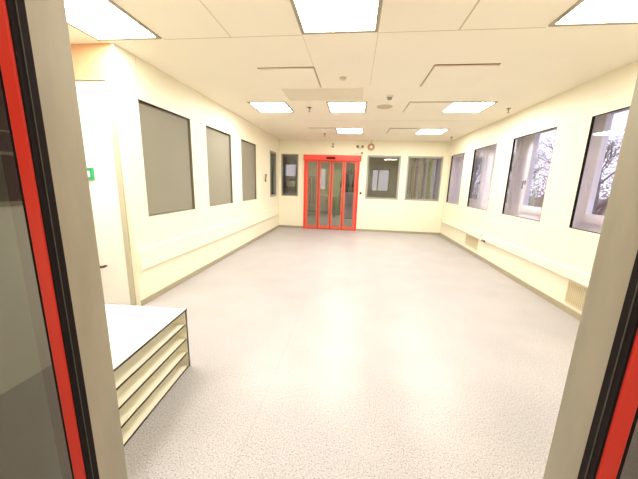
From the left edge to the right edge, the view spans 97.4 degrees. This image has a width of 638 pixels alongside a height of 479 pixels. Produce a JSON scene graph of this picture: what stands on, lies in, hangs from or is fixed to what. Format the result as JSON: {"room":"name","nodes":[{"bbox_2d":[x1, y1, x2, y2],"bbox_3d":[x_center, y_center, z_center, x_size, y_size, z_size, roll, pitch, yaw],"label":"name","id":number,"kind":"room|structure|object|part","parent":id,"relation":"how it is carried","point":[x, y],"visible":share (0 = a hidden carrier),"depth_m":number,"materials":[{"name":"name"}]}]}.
{"room":"empty hospital room","nodes":[
{"label":"empty hospital room","id":0,"kind":"room"},
{"bbox_2d":[0,154,61,478],"bbox_3d":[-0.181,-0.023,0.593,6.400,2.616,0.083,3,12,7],"label":"glass door","id":1,"kind":"structure","parent":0,"point":[28,450],"depth_m":0.70,"materials":[{"name":"glass"}]},
{"bbox_2d":[0,0,637,478],"bbox_3d":[-0.004,0.170,0.564,3.320,2.260,0.170,3,12,7],"label":"door frame","id":2,"kind":"structure","parent":1,"relation":"in","point":[595,436],"depth_m":0.56,"materials":[{"name":"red metal"}]},
{"bbox_2d":[71,43,113,78],"bbox_3d":[-2.534,-0.580,2.971,1.120,2.616,0.084,3,12,7],"label":"wall","id":3,"kind":"structure","parent":0,"point":[89,60],"depth_m":2.65,"materials":[{"name":"beige paint"}]},
{"bbox_2d":[75,77,136,305],"bbox_3d":[-2.477,-0.423,2.949,0.955,2.320,0.113,3,12,7],"label":"door","id":4,"kind":"structure","parent":3,"relation":"in","point":[96,102],"depth_m":2.89,"materials":[{"name":"white laminate"}]},
{"bbox_2d":[87,168,94,179],"bbox_3d":[-2.367,-0.674,2.875,0.113,0.123,0.028,3,12,7],"label":"exit sign","id":5,"kind":"object","parent":4,"relation":"attached to","point":[90,171],"visible":0.48,"depth_m":2.87,"materials":[{"name":"green plastic"}]},
{"bbox_2d":[110,43,278,305],"bbox_3d":[-1.613,-1.120,5.742,0.081,2.616,5.909,3,12,7],"label":"wall","id":6,"kind":"structure","parent":0,"point":[134,79],"depth_m":3.73,"materials":[{"name":"beige paint"}]},
{"bbox_2d":[138,99,194,216],"bbox_3d":[-1.872,-0.955,3.507,0.056,1.237,0.947,3,12,7],"label":"window","id":7,"kind":"structure","parent":6,"relation":"in","point":[142,101],"depth_m":3.88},
{"bbox_2d":[139,102,192,214],"bbox_3d":[-1.881,-0.954,3.509,0.018,1.207,0.917,3,12,7],"label":"roller blind","id":8,"kind":"object","parent":7,"relation":"attached to","point":[165,141],"visible":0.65,"depth_m":3.44,"materials":[{"name":"beige fabric"}]},
{"bbox_2d":[137,207,278,270],"bbox_3d":[-1.590,-0.324,5.818,0.034,0.236,5.707,3,12,7],"label":"wall trunking","id":9,"kind":"structure","parent":6,"relation":"attached to","point":[148,257],"depth_m":4.01,"materials":[{"name":"beige plastic"}]},
{"bbox_2d":[141,225,278,305],"bbox_3d":[-1.609,0.141,5.954,0.014,0.062,5.829,3,12,7],"label":"baseboard","id":10,"kind":"structure","parent":6,"relation":"attached to","point":[171,286],"depth_m":4.14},
{"bbox_2d":[206,125,232,206],"bbox_3d":[-1.706,-1.214,4.801,0.056,1.237,0.878,3,12,7],"label":"window","id":11,"kind":"structure","parent":6,"relation":"in","point":[229,135],"depth_m":5.17,"materials":[{"name":"grey metal"}]},
{"bbox_2d":[206,127,230,205],"bbox_3d":[-1.715,-1.214,4.802,0.018,1.207,0.848,3,12,7],"label":"roller blind","id":12,"kind":"object","parent":11,"relation":"attached to","point":[218,157],"visible":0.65,"depth_m":4.77,"materials":[{"name":"beige fabric"}]},
{"bbox_2d":[241,139,256,200],"bbox_3d":[-1.539,-1.475,6.099,0.056,1.237,0.845,3,12,7],"label":"window","id":13,"kind":"structure","parent":6,"relation":"in","point":[241,139],"depth_m":6.44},
{"bbox_2d":[241,140,254,200],"bbox_3d":[-1.548,-1.474,6.100,0.018,1.207,0.815,3,12,7],"label":"roller blind","id":14,"kind":"object","parent":13,"relation":"attached to","point":[247,149],"visible":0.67,"depth_m":6.09,"materials":[{"name":"grey fabric"}]},
{"bbox_2d":[270,150,275,196],"bbox_3d":[-1.321,-1.831,7.871,0.078,1.237,0.621,3,12,7],"label":"window","id":15,"kind":"structure","parent":6,"relation":"in","point":[271,152],"depth_m":8.07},
{"bbox_2d":[143,103,272,214],"bbox_3d":[-2.865,-1.041,5.170,0.100,2.616,16.150,3,12,7],"label":"wall","id":16,"kind":"structure","parent":0,"point":[271,155],"depth_m":11.55,"materials":[{"name":"beige paint"}]},
{"bbox_2d":[105,213,579,478],"bbox_3d":[0.299,0.453,5.115,6.550,0.100,16.250,3,12,7],"label":"floor","id":17,"kind":"structure","parent":0,"point":[315,353],"depth_m":2.19,"materials":[{"name":"laminate"}]},
{"bbox_2d":[105,304,189,445],"bbox_3d":[-1.324,0.833,1.597,0.623,0.470,1.088,2,12,3],"label":"shelving unit","id":18,"kind":"object","parent":17,"relation":"on","point":[149,345],"visible":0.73,"depth_m":1.78,"materials":[{"name":"white laminate"}]},
{"bbox_2d":[114,323,185,390],"bbox_3d":[-1.176,0.731,1.558,0.314,0.008,1.071,2,12,3],"label":"shelf","id":19,"kind":"object","parent":18,"relation":"attached to","point":[129,368],"depth_m":1.71,"materials":[{"name":"beige laminate"}]},
{"bbox_2d":[116,338,186,409],"bbox_3d":[-1.179,0.843,1.581,0.314,0.008,1.071,2,12,3],"label":"shelf","id":20,"kind":"object","parent":18,"relation":"attached to","point":[134,383],"depth_m":1.73,"materials":[{"name":"beige laminate"}]},
{"bbox_2d":[119,351,187,428],"bbox_3d":[-1.183,0.955,1.604,0.314,0.008,1.071,2,12,3],"label":"shelf","id":21,"kind":"object","parent":18,"relation":"attached to","point":[139,398],"depth_m":1.75,"materials":[{"name":"beige laminate"}]},
{"bbox_2d":[121,365,188,445],"bbox_3d":[-1.186,1.067,1.627,0.314,0.008,1.071,2,12,3],"label":"shelf","id":22,"kind":"object","parent":18,"relation":"attached to","point":[130,428],"depth_m":1.76,"materials":[{"name":"beige laminate"}]},
{"bbox_3d":[-1.292,0.733,2.121,0.620,0.458,0.014,2,12,3],"label":"panel","id":23,"kind":"part","parent":18,"relation":"part of","materials":[{"name":"beige laminate"}]},
{"bbox_2d":[272,166,296,194],"bbox_3d":[-1.145,-1.552,9.709,0.840,1.900,0.450,3,12,7],"label":"storage rack","id":24,"kind":"object","parent":17,"relation":"on","point":[286,190],"visible":0.13,"depth_m":9.82,"materials":[{"name":"grey plastic"}]},
{"bbox_3d":[-1.134,-1.562,9.932,0.730,1.170,0.010,3,12,7],"label":"panel","id":25,"kind":"part","parent":24,"relation":"part of","materials":[{"name":"grey glass"}]},
{"bbox_2d":[285,180,295,186],"bbox_3d":[-0.976,-1.915,9.610,0.292,0.200,0.312,3,12,7],"label":"storage box","id":26,"kind":"object","parent":24,"relation":"on","point":[288,183],"visible":0.92,"depth_m":9.47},
{"bbox_2d":[308,176,316,218],"bbox_3d":[-0.291,-1.584,10.616,0.412,1.582,0.400,3,12,7],"label":"rack","id":27,"kind":"object","parent":17,"relation":"on","point":[308,176],"visible":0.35,"depth_m":10.48,"materials":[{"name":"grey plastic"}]},
{"bbox_2d":[308,177,310,202],"bbox_3d":[-0.372,-1.853,10.572,0.170,0.950,0.166,3,12,7],"label":"gown","id":28,"kind":"object","parent":27,"relation":"hanging from","point":[309,178],"visible":0.79,"depth_m":10.51,"materials":[{"name":"fabric"}]},
{"bbox_2d":[311,178,315,202],"bbox_3d":[-0.194,-1.844,10.551,0.170,0.950,0.166,3,12,7],"label":"gown","id":29,"kind":"object","parent":27,"relation":"hanging from","point":[313,200],"visible":1,"depth_m":10.50,"materials":[{"name":"grey fabric"}]},
{"bbox_2d":[307,195,335,217],"bbox_3d":[0.093,-1.408,11.733,1.200,0.880,0.600,3,12,7],"label":"work table","id":30,"kind":"object","parent":17,"relation":"on","point":[334,196],"visible":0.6,"depth_m":11.49,"materials":[{"name":"grey plastic"}]},
{"bbox_2d":[327,170,341,214],"bbox_3d":[0.689,-2.101,12.538,0.540,1.950,0.415,3,12,7],"label":"storage cabinet","id":31,"kind":"object","parent":17,"relation":"on","point":[336,173],"visible":0.78,"depth_m":12.31,"materials":[{"name":"grey plastic"}]},
{"bbox_3d":[0.533,-2.094,12.354,0.255,1.840,0.015,3,12,7],"label":"door","id":32,"kind":"part","parent":31,"relation":"part of","materials":[{"name":"red metal"}]},
{"bbox_3d":[0.796,-2.079,12.323,0.255,1.840,0.015,3,12,7],"label":"door","id":33,"kind":"part","parent":31,"relation":"part of","materials":[{"name":"glass"}]},
{"bbox_2d":[344,192,355,218],"bbox_3d":[1.230,-1.356,11.222,0.520,1.050,0.330,3,12,7],"label":"storage cabinet","id":34,"kind":"object","parent":17,"relation":"on","point":[349,196],"visible":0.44,"depth_m":11.08,"materials":[{"name":"grey plastic"}]},
{"bbox_3d":[1.092,-1.364,11.092,0.235,0.930,0.015,3,12,7],"label":"door","id":35,"kind":"part","parent":34,"relation":"part of","materials":[{"name":"grey glass"}]},
{"bbox_3d":[1.335,-1.351,11.063,0.235,0.930,0.015,3,12,7],"label":"door","id":36,"kind":"part","parent":34,"relation":"part of","materials":[{"name":"red metal"}]},
{"bbox_2d":[347,170,354,191],"bbox_3d":[1.332,-1.967,11.976,0.570,1.950,0.499,3,12,7],"label":"coat stand","id":37,"kind":"object","parent":17,"relation":"on","point":[351,173],"visible":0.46,"depth_m":11.84,"materials":[{"name":"grey plastic"}]},
{"bbox_2d":[340,173,349,191],"bbox_3d":[1.094,-2.386,11.819,0.299,0.860,0.337,-9,16,-42],"label":"coat","id":38,"kind":"object","parent":37,"relation":"hanging from","point":[347,185],"visible":0.5,"depth_m":11.75,"materials":[{"name":"fabric"}]},
{"bbox_2d":[351,174,356,191],"bbox_3d":[1.570,-2.360,11.763,0.299,0.860,0.337,-9,16,-42],"label":"coat","id":39,"kind":"object","parent":37,"relation":"hanging from","point":[353,180],"visible":0.22,"depth_m":11.74,"materials":[{"name":"fabric"}]},
{"bbox_2d":[283,155,415,210],"bbox_3d":[1.397,-2.452,12.693,6.450,2.616,0.100,3,12,7],"label":"wall","id":40,"kind":"structure","parent":0,"point":[374,163],"depth_m":12.55,"materials":[{"name":"grey paint"}]},
{"bbox_2d":[284,163,296,176],"bbox_3d":[-1.275,-3.174,12.875,0.630,0.600,0.090,3,12,7],"label":"window","id":41,"kind":"structure","parent":40,"relation":"in","point":[285,164],"depth_m":12.86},
{"bbox_2d":[320,168,326,189],"bbox_3d":[0.177,-2.752,12.773,0.320,1.000,0.090,3,12,7],"label":"window","id":42,"kind":"structure","parent":40,"relation":"in","point":[321,168],"depth_m":12.71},
{"bbox_2d":[308,210,340,213],"bbox_3d":[1.328,-1.220,12.891,6.500,0.120,0.011,3,12,7],"label":"baseboard","id":43,"kind":"structure","parent":40,"relation":"attached to","point":[311,211],"depth_m":13.05,"materials":[{"name":"grey plastic"}]},
{"bbox_2d":[371,169,389,191],"bbox_3d":[2.726,-2.624,12.472,0.780,0.980,0.090,3,12,7],"label":"window","id":44,"kind":"structure","parent":40,"relation":"in","point":[377,190],"depth_m":12.44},
{"bbox_2d":[68,0,637,140],"bbox_3d":[0.379,-2.207,4.571,6.550,0.100,16.250,3,12,7],"label":"ceiling","id":45,"kind":"structure","parent":0,"point":[537,65],"depth_m":2.66,"materials":[{"name":"beige paint"}]},
{"bbox_2d":[65,0,161,40],"bbox_3d":[-1.735,-1.732,2.214,0.622,0.010,0.615,3,12,7],"label":"recessed light","id":46,"kind":"object","parent":45,"relation":"in","point":[101,20],"visible":0.86,"depth_m":2.24,"materials":[{"name":"white plastic"}]},
{"bbox_2d":[247,102,293,111],"bbox_3d":[-0.786,-2.212,4.699,0.622,0.010,0.615,3,12,7],"label":"recessed light","id":47,"kind":"object","parent":45,"relation":"in","point":[260,106],"visible":1,"depth_m":4.65,"materials":[{"name":"white plastic"}]},
{"bbox_2d":[257,67,321,88],"bbox_3d":[-0.323,-1.921,3.356,0.636,0.014,0.662,3,12,7],"label":"ceiling hatch","id":48,"kind":"object","parent":45,"relation":"attached to","point":[278,77],"visible":1,"depth_m":3.29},
{"bbox_2d":[281,88,363,100],"bbox_3d":[0.069,-2.032,3.939,1.100,0.006,0.555,3,12,7],"label":"ceiling vent","id":49,"kind":"object","parent":45,"relation":"in","point":[308,94],"visible":0.87,"depth_m":3.92,"materials":[{"name":"beige metal"}]},
{"bbox_2d":[308,128,336,132],"bbox_3d":[0.099,-2.584,6.657,0.631,0.014,0.655,3,12,7],"label":"ceiling hatch","id":50,"kind":"object","parent":45,"relation":"attached to","point":[313,130],"visible":0.86,"depth_m":6.59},
{"bbox_2d":[290,0,382,34],"bbox_3d":[0.129,-1.631,1.995,0.622,0.010,0.615,3,12,7],"label":"recessed light","id":51,"kind":"object","parent":45,"relation":"in","point":[312,16],"visible":1,"depth_m":2.06,"materials":[{"name":"white plastic"}]},
{"bbox_2d":[326,102,366,111],"bbox_3d":[0.457,-2.144,4.553,0.622,0.010,0.615,3,12,7],"label":"recessed light","id":52,"kind":"object","parent":45,"relation":"in","point":[332,106],"visible":1,"depth_m":4.51,"materials":[{"name":"white plastic"}]},
{"bbox_2d":[335,128,362,132],"bbox_3d":[0.720,-2.554,6.596,0.622,0.010,0.615,3,12,7],"label":"recessed light","id":53,"kind":"object","parent":45,"relation":"in","point":[339,130],"visible":1,"depth_m":6.54,"materials":[{"name":"white plastic"}]},
{"bbox_2d":[164,0,544,120],"bbox_3d":[0.550,-1.810,2.907,4.780,0.002,5.261,3,12,7],"label":"trim","id":54,"kind":"structure","parent":45,"relation":"attached to","point":[478,1],"depth_m":2.25,"materials":[{"name":"grey metal"}]},
{"bbox_2d":[377,104,392,108],"bbox_3d":[1.041,-2.107,4.460,0.250,0.012,0.250,3,12,7],"label":"ceiling speaker","id":55,"kind":"object","parent":45,"relation":"attached to","point":[385,106],"visible":1,"depth_m":4.42,"materials":[{"name":"beige plastic"}]},
{"bbox_2d":[386,95,392,99],"bbox_3d":[0.988,-1.979,3.927,0.104,0.051,0.104,3,12,7],"label":"ceiling detector","id":56,"kind":"object","parent":45,"relation":"attached to","point":[389,97],"visible":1,"depth_m":3.90,"materials":[{"name":"beige plastic"}]},
{"bbox_2d":[386,128,418,133],"bbox_3d":[1.903,-2.482,6.425,0.629,0.014,0.695,3,12,7],"label":"ceiling hatch","id":57,"kind":"object","parent":45,"relation":"attached to","point":[392,130],"visible":1,"depth_m":6.35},
{"bbox_2d":[403,101,452,112],"bbox_3d":[1.694,-2.076,4.413,0.636,0.014,0.620,3,12,7],"label":"ceiling hatch","id":58,"kind":"object","parent":45,"relation":"attached to","point":[412,107],"visible":1,"depth_m":4.36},
{"bbox_2d":[414,129,449,133],"bbox_3d":[2.551,-2.455,6.381,0.622,0.010,0.615,3,12,7],"label":"recessed light","id":59,"kind":"object","parent":45,"relation":"in","point":[420,131],"visible":1,"depth_m":6.36,"materials":[{"name":"white plastic"}]},
{"bbox_2d":[420,63,500,86],"bbox_3d":[1.530,-1.820,3.138,0.636,0.014,0.662,3,12,7],"label":"ceiling hatch","id":60,"kind":"object","parent":45,"relation":"attached to","point":[442,75],"visible":1,"depth_m":3.06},
{"bbox_2d":[443,101,497,112],"bbox_3d":[2.289,-2.045,4.338,0.622,0.010,0.615,3,12,7],"label":"recessed light","id":61,"kind":"object","parent":45,"relation":"in","point":[457,106],"visible":0.89,"depth_m":4.30,"materials":[{"name":"white plastic"}]},
{"bbox_2d":[443,103,492,111],"bbox_3d":[2.289,-2.047,4.338,0.562,0.005,0.555,3,12,7],"label":"diffuser","id":62,"kind":"object","parent":61,"relation":"attached to","point":[455,107],"depth_m":4.34,"materials":[{"name":"white plastic"}]},
{"bbox_2d":[548,0,637,26],"bbox_3d":[1.996,-1.529,1.776,0.622,0.010,0.615,3,12,7],"label":"recessed light","id":63,"kind":"object","parent":45,"relation":"in","point":[583,12],"visible":1,"depth_m":1.95,"materials":[{"name":"white plastic"}]},
{"bbox_2d":[279,139,450,232],"bbox_3d":[1.180,-1.558,8.292,4.980,2.616,0.080,3,12,7],"label":"wall","id":64,"kind":"structure","parent":0,"point":[400,214],"depth_m":8.21,"materials":[{"name":"beige paint"}]},
{"bbox_2d":[281,154,298,195],"bbox_3d":[-0.876,-1.941,8.472,0.524,1.237,0.074,3,12,7],"label":"window","id":65,"kind":"structure","parent":64,"relation":"in","point":[281,154],"depth_m":8.45,"materials":[{"name":"grey metal"}]},
{"bbox_2d":[303,154,360,230],"bbox_3d":[0.355,-1.380,8.375,1.676,2.187,0.195,3,12,7],"label":"door","id":66,"kind":"structure","parent":64,"relation":"in","point":[344,159],"depth_m":8.35,"materials":[{"name":"red paint"}]},
{"bbox_2d":[279,225,439,234],"bbox_3d":[1.147,-0.296,8.502,4.812,0.060,0.014,3,12,7],"label":"baseboard","id":67,"kind":"structure","parent":64,"relation":"attached to","point":[372,230],"depth_m":8.39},
{"bbox_2d":[367,140,374,150],"bbox_3d":[1.481,-2.665,7.947,0.210,0.291,0.085,3,12,7],"label":"fire alarm","id":68,"kind":"object","parent":64,"relation":"attached to","point":[371,146],"visible":1,"depth_m":7.94,"materials":[{"name":"plastic"}]},
{"bbox_2d":[365,155,400,199],"bbox_3d":[1.848,-1.793,8.152,0.950,1.237,0.074,3,12,7],"label":"window","id":69,"kind":"structure","parent":64,"relation":"in","point":[368,156],"depth_m":8.10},
{"bbox_2d":[404,156,443,200],"bbox_3d":[2.980,-1.732,8.019,0.960,1.237,0.074,3,12,7],"label":"window","id":70,"kind":"structure","parent":64,"relation":"in","point":[409,157],"depth_m":7.97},
{"bbox_2d":[406,158,440,198],"bbox_3d":[3.006,-1.713,8.232,1.020,1.417,0.060,3,12,7],"label":"vertical blind","id":71,"kind":"object","parent":70,"relation":"attached to","point":[420,166],"visible":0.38,"depth_m":8.21,"materials":[{"name":"beige fabric"}]},
{"bbox_2d":[414,60,637,313],"bbox_3d":[3.555,-1.076,6.292,0.370,2.616,12.350,3,12,7],"label":"wall","id":72,"kind":"structure","parent":0,"point":[572,111],"depth_m":3.74,"materials":[{"name":"beige paint"}]},
{"bbox_2d":[446,152,464,203],"bbox_3d":[3.520,-1.555,7.236,0.029,1.237,0.932,3,12,7],"label":"window","id":73,"kind":"structure","parent":72,"relation":"in","point":[464,152],"depth_m":7.64,"materials":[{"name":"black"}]},
{"bbox_2d":[465,233,477,249],"bbox_3d":[3.271,0.037,6.018,0.012,0.248,0.610,3,12,7],"label":"air vent","id":74,"kind":"object","parent":72,"relation":"in","point":[471,241],"visible":0.98,"depth_m":6.00,"materials":[{"name":"beige metal"}]},
{"bbox_2d":[466,235,476,248],"bbox_3d":[3.271,0.037,6.018,0.009,0.208,0.570,3,12,7],"label":"grille","id":75,"kind":"object","parent":74,"relation":"attached to","point":[471,241],"depth_m":6.00,"materials":[{"name":"beige metal"}]},
{"bbox_2d":[467,143,496,210],"bbox_3d":[3.331,-1.259,5.760,0.029,1.237,0.999,3,12,7],"label":"window","id":76,"kind":"structure","parent":72,"relation":"in","point":[496,143],"depth_m":6.19,"materials":[{"name":"glass"}]},
{"bbox_2d":[439,233,580,320],"bbox_3d":[3.049,0.599,4.395,0.014,0.066,7.878,3,12,7],"label":"baseboard","id":77,"kind":"structure","parent":72,"relation":"attached to","point":[553,301],"depth_m":4.08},
{"bbox_2d":[441,218,590,287],"bbox_3d":[3.056,0.166,4.400,0.048,0.128,7.458,3,12,7],"label":"wall trunking","id":78,"kind":"structure","parent":72,"relation":"attached to","point":[581,278],"depth_m":3.93,"materials":[{"name":"beige plastic"}]},
{"bbox_2d":[502,127,556,220],"bbox_3d":[3.135,-0.953,4.236,0.029,1.237,1.018,3,12,7],"label":"window","id":79,"kind":"structure","parent":72,"relation":"in","point":[511,159],"depth_m":4.65,"materials":[{"name":"glass"}]},
{"bbox_2d":[564,280,587,310],"bbox_3d":[2.883,0.660,3.001,0.012,0.275,0.620,3,12,7],"label":"air vent","id":80,"kind":"object","parent":72,"relation":"in","point":[575,295],"visible":0.38,"depth_m":3.17,"materials":[{"name":"beige metal"}]},
{"bbox_2d":[569,106,629,233],"bbox_3d":[2.939,-0.646,2.711,0.029,1.237,1.021,3,12,7],"label":"window","id":81,"kind":"structure","parent":72,"relation":"in","point":[593,117],"depth_m":3.17,"materials":[{"name":"black metal"}]},
{"bbox_2d":[454,116,601,232],"bbox_3d":[3.421,-0.642,4.150,0.090,2.616,7.978,3,12,7],"label":"wall","id":82,"kind":"structure","parent":0,"point":[514,211],"depth_m":4.79,"materials":[{"name":"white paint"}]},
{"bbox_2d":[469,146,488,203],"bbox_3d":[3.704,-1.546,6.678,0.154,1.330,1.020,3,12,7],"label":"window","id":83,"kind":"structure","parent":82,"relation":"in","point":[485,153],"depth_m":6.24,"materials":[{"name":"white plastic"}]},
{"bbox_2d":[484,137,523,208],"bbox_3d":[3.542,-1.292,5.413,0.154,1.330,1.020,3,12,7],"label":"window","id":84,"kind":"structure","parent":82,"relation":"in","point":[519,145],"depth_m":5.02,"materials":[{"name":"white plastic"}]},
{"bbox_2d":[519,128,556,213],"bbox_3d":[3.380,-1.038,4.148,0.154,1.330,1.020,3,12,7],"label":"window","id":85,"kind":"structure","parent":82,"relation":"in","point":[526,184],"depth_m":4.54,"materials":[{"name":"white plastic"}]},
{"bbox_3d":[3.407,-1.037,4.145,0.100,1.330,1.020,3,12,7],"label":"frame","id":86,"kind":"part","parent":85,"relation":"part of","materials":[{"name":"white plastic"}]},
{"bbox_2d":[577,108,629,224],"bbox_3d":[3.218,-0.784,2.884,0.154,1.330,1.020,3,12,7],"label":"window","id":87,"kind":"structure","parent":82,"relation":"in","point":[605,121],"depth_m":3.29,"materials":[{"name":"white plastic"}]},
{"bbox_3d":[3.210,-0.651,3.356,0.044,0.140,0.025,3,12,7],"label":"handle","id":88,"kind":"part","parent":87,"relation":"part of","materials":[{"name":"white plastic"}]},
{"bbox_3d":[3.244,-0.783,2.881,0.100,1.330,1.020,3,12,7],"label":"frame","id":89,"kind":"part","parent":87,"relation":"part of","materials":[{"name":"white plastic"}]},
{"label":"outside","id":90,"kind":"structure","parent":0,"visible":0},
{"bbox_2d":[475,195,605,215],"bbox_3d":[34.899,-2.150,25.930,57.050,0.100,100.000,3,12,7],"label":"ground","id":91,"kind":"structure","parent":90,"point":[475,195],"depth_m":48.98,"materials":[{"name":"green plant"}]},
{"bbox_2d":[470,149,483,197],"bbox_3d":[9.985,-4.200,18.286,2.607,5.517,4.931,10,14,36],"label":"tree","id":92,"kind":"object","parent":91,"relation":"on","point":[478,152],"visible":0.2,"depth_m":18.28,"materials":[{"name":"grey plant"}]},
{"bbox_2d":[475,141,548,187],"bbox_3d":[9.367,-2.734,13.553,4.683,4.505,2.976,-7,15,-37],"label":"tree","id":93,"kind":"object","parent":91,"relation":"on","point":[536,171],"visible":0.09,"depth_m":12.83,"materials":[{"name":"grey plant"}]},
{"bbox_2d":[472,116,626,215],"bbox_3d":[19.284,-6.027,24.067,1.838,7.547,34.233,3,12,7],"label":"undergrowth","id":94,"kind":"object","parent":91,"relation":"on","point":[475,189],"visible":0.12,"depth_m":24.22,"materials":[{"name":"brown plant"}]},
{"bbox_2d":[537,133,608,167],"bbox_3d":[15.985,-4.423,17.868,4.502,6.488,6.276,5,12,15],"label":"tree","id":95,"kind":"object","parent":91,"relation":"on","point":[555,133],"visible":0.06,"depth_m":19.27,"materials":[{"name":"grey plant"}]},
{"bbox_2d":[592,127,623,214],"bbox_3d":[9.297,-1.717,7.725,3.204,4.855,4.350,3,12,7],"label":"tree","id":96,"kind":"object","parent":91,"relation":"on","point":[603,204],"visible":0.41,"depth_m":8.44,"materials":[{"name":"grey plant"}]}
]}

